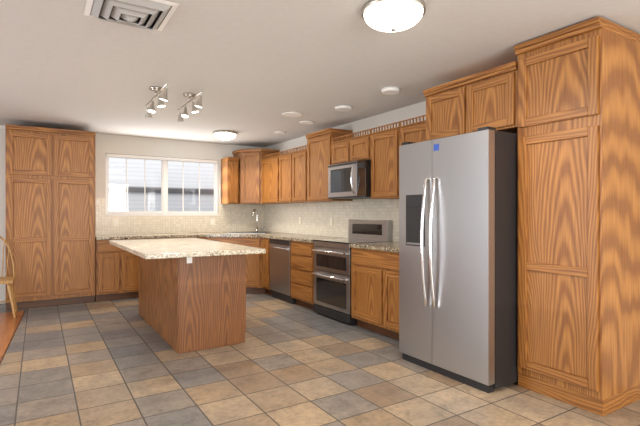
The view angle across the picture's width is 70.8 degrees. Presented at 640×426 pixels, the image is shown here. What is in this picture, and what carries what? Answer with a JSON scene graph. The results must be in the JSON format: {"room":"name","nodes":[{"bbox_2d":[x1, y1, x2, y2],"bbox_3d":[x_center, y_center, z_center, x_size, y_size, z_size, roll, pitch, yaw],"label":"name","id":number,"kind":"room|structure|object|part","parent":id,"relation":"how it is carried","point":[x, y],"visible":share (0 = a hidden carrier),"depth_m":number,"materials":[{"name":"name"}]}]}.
{"room":"kitchen","nodes":[
{"label":"kitchen","id":0,"kind":"room"},
{"bbox_2d":[0,310,25,363],"bbox_3d":[-2.981,1.278,0.671,4.056,0.064,9.498,0,0,-32],"label":"floor","id":1,"kind":"structure","parent":0,"point":[9,324],"depth_m":4.91,"materials":[{"name":"brown wood"}]},
{"bbox_2d":[0,236,17,317],"bbox_3d":[-3.947,0.761,5.430,0.486,0.984,0.500,0,0,-32],"label":"chair","id":2,"kind":"object","parent":1,"relation":"on","point":[8,280],"visible":1,"depth_m":5.62,"materials":[{"name":"brown wood"}]},
{"bbox_2d":[0,125,264,303],"bbox_3d":[-4.339,0.020,6.321,7.740,2.460,0.120,0,0,-32],"label":"wall","id":3,"kind":"structure","parent":0,"point":[121,144],"depth_m":7.11,"materials":[{"name":"paint"}]},
{"bbox_2d":[106,153,218,215],"bbox_3d":[-2.555,-0.439,7.420,1.790,0.963,0.117,0,0,-32],"label":"window unit","id":4,"kind":"structure","parent":3,"relation":"in","point":[164,211],"depth_m":7.41,"materials":[{"name":"white plastic"}]},
{"bbox_2d":[95,199,263,234],"bbox_3d":[-2.238,0.057,7.556,2.862,0.554,0.008,0,0,-32],"label":"backsplash","id":5,"kind":"structure","parent":3,"relation":"attached to","point":[234,218],"depth_m":7.53,"materials":[{"name":"tile"}]},
{"bbox_2d":[95,198,99,205],"bbox_3d":[-3.379,-0.170,6.832,0.080,0.114,0.010,0,0,-32],"label":"switch plate","id":6,"kind":"object","parent":5,"relation":"attached to","point":[97,201],"visible":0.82,"depth_m":6.83,"materials":[{"name":"beige plastic"}]},
{"bbox_2d":[112,219,117,225],"bbox_3d":[-3.171,0.150,6.962,0.080,0.114,0.010,0,0,-32],"label":"electrical outlet plate","id":7,"kind":"object","parent":5,"relation":"attached to","point":[114,222],"visible":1,"depth_m":6.96,"materials":[{"name":"beige plastic"}]},
{"bbox_2d":[210,218,214,224],"bbox_3d":[-1.857,0.150,7.783,0.080,0.114,0.010,0,0,-32],"label":"electrical outlet plate","id":8,"kind":"object","parent":5,"relation":"attached to","point":[212,221],"visible":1,"depth_m":7.78,"materials":[{"name":"beige plastic"}]},
{"bbox_2d":[221,157,238,203],"bbox_3d":[-1.554,-0.552,7.766,0.195,0.785,0.364,0,0,-32],"label":"upper cabinet","id":9,"kind":"object","parent":3,"relation":"attached to","point":[229,180],"visible":1,"depth_m":7.64,"materials":[{"name":"brown wood"}]},
{"bbox_2d":[232,148,279,203],"bbox_3d":[-1.127,-0.625,7.881,0.622,0.930,0.622,0,0,-32],"label":"upper cabinet","id":10,"kind":"object","parent":3,"relation":"attached to","point":[249,176],"visible":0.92,"depth_m":7.67,"materials":[{"name":"brown wood"}]},
{"bbox_3d":[-1.178,-0.600,7.659,0.325,0.844,0.019,0,0,13],"label":"door","id":11,"kind":"part","parent":10,"relation":"part of","materials":[{"name":"brown wood"}]},
{"bbox_2d":[0,293,639,425],"bbox_3d":[-1.586,1.280,2.028,7.860,0.060,10.320,0,0,-32],"label":"floor","id":12,"kind":"structure","parent":0,"point":[119,362],"depth_m":3.34,"materials":[{"name":"beige tile"}]},
{"bbox_2d":[5,124,95,309],"bbox_3d":[-3.719,0.062,6.244,1.030,2.375,0.645,0,0,-32],"label":"tall cabinet","id":13,"kind":"object","parent":12,"relation":"on","point":[50,206],"visible":0.96,"depth_m":5.97,"materials":[{"name":"brown wood"}]},
{"bbox_2d":[95,239,138,300],"bbox_3d":[-3.021,0.812,6.702,0.620,0.875,0.607,0,0,-32],"label":"base cabinet","id":14,"kind":"object","parent":12,"relation":"on","point":[116,272],"visible":0.79,"depth_m":6.42,"materials":[{"name":"brown wood"}]},
{"bbox_2d":[145,237,204,238],"bbox_3d":[-2.358,0.812,7.116,0.933,0.875,0.607,0,0,-32],"label":"base cabinet","id":15,"kind":"object","parent":12,"relation":"on","point":[180,237],"visible":0.02,"depth_m":6.93,"materials":[{"name":"brown wood"}]},
{"bbox_2d":[139,254,245,353],"bbox_3d":[-1.474,0.807,4.938,0.646,0.885,1.862,0,0,-32],"label":"kitchen island","id":16,"kind":"object","parent":12,"relation":"on","point":[189,304],"visible":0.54,"depth_m":4.19,"materials":[{"name":"brown wood"}]},
{"bbox_2d":[109,238,265,258],"bbox_3d":[-1.525,0.350,4.790,1.050,0.040,2.200,0,0,-32],"label":"island countertop","id":17,"kind":"structure","parent":16,"relation":"on","point":[168,248],"depth_m":4.18,"materials":[{"name":"stone"}]},
{"bbox_2d":[205,237,267,293],"bbox_3d":[-1.239,0.812,7.427,1.286,0.876,1.266,0,0,-32],"label":"base cabinet","id":18,"kind":"object","parent":12,"relation":"on","point":[254,273],"visible":0.25,"depth_m":6.82,"materials":[{"name":"brown wood"}]},
{"bbox_3d":[-1.344,0.760,7.005,0.859,0.710,0.019,0,0,13],"label":"door","id":19,"kind":"part","parent":18,"relation":"part of","materials":[{"name":"brown wood"}]},
{"bbox_2d":[95,231,398,252],"bbox_3d":[-1.000,0.353,5.579,2.857,0.044,4.672,0,0,-32],"label":"countertop","id":20,"kind":"structure","parent":18,"relation":"on","point":[388,246],"depth_m":6.60,"materials":[{"name":"stone"}]},
{"bbox_2d":[224,231,273,233],"bbox_3d":[-1.191,0.333,7.604,0.720,0.004,0.400,0,0,13],"label":"countertop sink","id":21,"kind":"object","parent":20,"relation":"in","point":[228,232],"depth_m":7.63,"materials":[{"name":"silver metal"}]},
{"bbox_2d":[252,209,264,231],"bbox_3d":[-1.092,0.132,7.891,0.261,0.404,0.171,0,0,-32],"label":"faucet","id":22,"kind":"object","parent":20,"relation":"on","point":[256,220],"visible":0.98,"depth_m":7.94,"materials":[{"name":"silver metal"}]},
{"bbox_2d":[263,238,271,294],"bbox_3d":[-0.559,0.812,6.961,0.627,0.875,0.240,0,0,-32],"label":"base cabinet","id":23,"kind":"object","parent":12,"relation":"on","point":[266,267],"visible":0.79,"depth_m":6.79,"materials":[{"name":"brown wood"}]},
{"bbox_2d":[268,239,295,303],"bbox_3d":[-0.339,0.814,6.566,0.666,0.873,0.635,0,0,-32],"label":"dishwasher","id":24,"kind":"object","parent":12,"relation":"on","point":[280,269],"visible":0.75,"depth_m":6.38,"materials":[{"name":"grey metal"}]},
{"bbox_2d":[291,241,314,309],"bbox_3d":[0.009,0.812,6.049,0.630,0.875,0.590,0,0,-32],"label":"drawers","id":25,"kind":"object","parent":12,"relation":"on","point":[302,275],"visible":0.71,"depth_m":5.85,"materials":[{"name":"brown wood"}]},
{"bbox_2d":[312,219,391,323],"bbox_3d":[0.361,0.657,5.440,0.672,1.145,0.779,0,0,-32],"label":"range","id":26,"kind":"object","parent":12,"relation":"on","point":[331,273],"visible":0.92,"depth_m":5.30,"materials":[{"name":"grey metal"}]},
{"bbox_2d":[351,247,398,339],"bbox_3d":[0.886,0.812,4.648,0.627,0.875,1.095,0,0,-32],"label":"base cabinet","id":27,"kind":"object","parent":12,"relation":"on","point":[374,290],"visible":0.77,"depth_m":4.59,"materials":[{"name":"brown wood"}]},
{"bbox_2d":[399,126,517,392],"bbox_3d":[1.267,0.325,3.693,0.977,1.850,0.908,0,0,-32],"label":"fridge","id":28,"kind":"object","parent":12,"relation":"on","point":[458,257],"visible":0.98,"depth_m":3.29,"materials":[{"name":"grey metal"}]},
{"bbox_2d":[514,16,639,415],"bbox_3d":[1.819,0.026,3.153,0.650,2.448,0.580,0,0,-32],"label":"pantry","id":29,"kind":"object","parent":12,"relation":"on","point":[578,215],"visible":1,"depth_m":2.92,"materials":[{"name":"brown wood"}]},
{"bbox_2d":[0,0,639,147],"bbox_3d":[-1.586,-1.250,2.028,7.860,0.080,10.320,0,0,-32],"label":"ceiling","id":30,"kind":"structure","parent":0,"point":[253,70],"depth_m":3.55,"materials":[{"name":"paint"}]},
{"bbox_2d":[83,0,178,30],"bbox_3d":[-1.125,-1.172,2.669,0.460,0.072,0.460,0,0,-32],"label":"ceiling vent","id":31,"kind":"object","parent":30,"relation":"in","point":[151,14],"visible":1,"depth_m":2.63,"materials":[{"name":"grey metal"}]},
{"bbox_2d":[145,83,168,117],"bbox_3d":[-1.587,-1.102,4.351,0.124,0.214,0.941,0,0,-32],"label":"track spotlight","id":32,"kind":"object","parent":30,"relation":"attached to","point":[161,104],"visible":1,"depth_m":4.30,"materials":[{"name":"silver metal"}]},
{"bbox_2d":[177,91,203,121],"bbox_3d":[-1.330,-1.102,4.582,0.124,0.214,0.881,0,0,-32],"label":"track spotlight","id":33,"kind":"object","parent":30,"relation":"attached to","point":[193,96],"visible":1,"depth_m":4.54,"materials":[{"name":"silver metal"}]},
{"bbox_2d":[213,130,236,140],"bbox_3d":[-1.424,-1.145,6.751,0.354,0.129,0.354,0,0,-32],"label":"dome ceiling light","id":34,"kind":"object","parent":30,"relation":"attached to","point":[224,135],"visible":1,"depth_m":6.63,"materials":[{"name":"white glass"}]},
{"bbox_2d":[282,112,302,116],"bbox_3d":[-0.340,-1.204,5.507,0.260,0.011,0.260,0,0,-32],"label":"ceiling speaker","id":35,"kind":"object","parent":30,"relation":"attached to","point":[291,114],"visible":1,"depth_m":5.47,"materials":[{"name":"white plastic"}]},
{"bbox_2d":[300,121,313,123],"bbox_3d":[-0.175,-1.204,5.998,0.200,0.011,0.200,0,0,-32],"label":"ceiling speaker","id":36,"kind":"object","parent":30,"relation":"attached to","point":[306,122],"visible":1,"depth_m":5.96,"materials":[{"name":"white plastic"}]},
{"bbox_2d":[335,105,351,111],"bbox_3d":[0.266,-1.194,5.142,0.200,0.029,0.200,0,0,-32],"label":"smoke detector","id":37,"kind":"object","parent":30,"relation":"attached to","point":[342,108],"visible":1,"depth_m":5.08,"materials":[{"name":"white plastic"}]},
{"bbox_2d":[381,87,399,94],"bbox_3d":[0.687,-1.192,4.391,0.180,0.034,0.180,0,0,-32],"label":"smoke detector","id":38,"kind":"object","parent":30,"relation":"attached to","point":[389,90],"visible":1,"depth_m":4.35,"materials":[{"name":"white plastic"}]},
{"bbox_2d":[362,0,425,31],"bbox_3d":[0.434,-1.145,2.665,0.374,0.129,0.374,0,0,-32],"label":"dome ceiling light","id":39,"kind":"object","parent":30,"relation":"attached to","point":[390,15],"visible":1,"depth_m":2.57,"materials":[{"name":"white glass"}]},
{"bbox_2d":[265,101,425,241],"bbox_3d":[1.696,0.020,4.079,0.120,2.460,10.320,0,0,-32],"label":"wall","id":40,"kind":"structure","parent":0,"point":[405,113],"depth_m":5.55,"materials":[{"name":"paint"}]},
{"bbox_2d":[261,152,285,203],"bbox_3d":[-0.681,-0.559,7.426,0.349,0.798,0.658,0,0,-32],"label":"upper cabinet","id":41,"kind":"object","parent":40,"relation":"attached to","point":[270,180],"visible":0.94,"depth_m":7.32,"materials":[{"name":"brown wood"}]},
{"bbox_2d":[279,145,311,202],"bbox_3d":[-0.275,-0.559,6.776,0.349,0.798,0.865,0,0,-32],"label":"upper cabinet","id":42,"kind":"object","parent":40,"relation":"attached to","point":[293,177],"visible":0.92,"depth_m":6.63,"materials":[{"name":"brown wood"}]},
{"bbox_2d":[306,128,352,201],"bbox_3d":[0.115,-0.627,6.138,0.364,0.935,0.620,0,0,-32],"label":"upper cabinet","id":43,"kind":"object","parent":40,"relation":"attached to","point":[319,152],"visible":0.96,"depth_m":6.02,"materials":[{"name":"brown wood"}]},
{"bbox_2d":[264,199,398,241],"bbox_3d":[0.210,0.072,6.333,0.008,0.524,4.658,0,0,-32],"label":"backsplash","id":44,"kind":"structure","parent":40,"relation":"attached to","point":[315,216],"depth_m":6.49,"materials":[{"name":"tile"}]},
{"bbox_2d":[328,159,370,198],"bbox_3d":[0.453,-0.393,5.498,0.461,0.425,0.775,0,0,-32],"label":"microwave","id":45,"kind":"object","parent":40,"relation":"attached to","point":[349,180],"visible":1,"depth_m":5.34,"materials":[{"name":"silver metal"}]},
{"bbox_2d":[331,129,370,164],"bbox_3d":[0.498,-0.784,5.538,0.349,0.348,0.795,0,0,-32],"label":"upper cabinet","id":46,"kind":"object","parent":40,"relation":"attached to","point":[355,148],"visible":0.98,"depth_m":5.40,"materials":[{"name":"brown wood"}]},
{"bbox_2d":[370,121,399,198],"bbox_3d":[0.839,-0.559,4.993,0.349,0.798,0.480,0,0,-32],"label":"upper cabinet","id":47,"kind":"object","parent":40,"relation":"attached to","point":[385,144],"visible":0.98,"depth_m":4.89,"materials":[{"name":"brown wood"}]},
{"bbox_2d":[399,115,425,145],"bbox_3d":[1.134,-0.559,4.521,0.349,0.798,0.623,0,0,-32],"label":"upper cabinet","id":48,"kind":"object","parent":40,"relation":"attached to","point":[413,132],"visible":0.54,"depth_m":4.52,"materials":[{"name":"brown wood"}]},
{"bbox_2d":[423,61,517,140],"bbox_3d":[1.425,-0.860,3.793,0.626,0.470,0.911,0,0,-32],"label":"upper cabinet","id":49,"kind":"object","parent":40,"relation":"attached to","point":[473,102],"visible":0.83,"depth_m":3.56,"materials":[{"name":"brown wood"}]},
{"label":"outside","id":50,"kind":"structure","parent":0,"visible":0},
{"bbox_2d":[109,157,213,210],"bbox_3d":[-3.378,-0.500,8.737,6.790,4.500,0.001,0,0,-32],"label":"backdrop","id":51,"kind":"structure","parent":50,"point":[173,201],"depth_m":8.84,"materials":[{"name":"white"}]}
]}

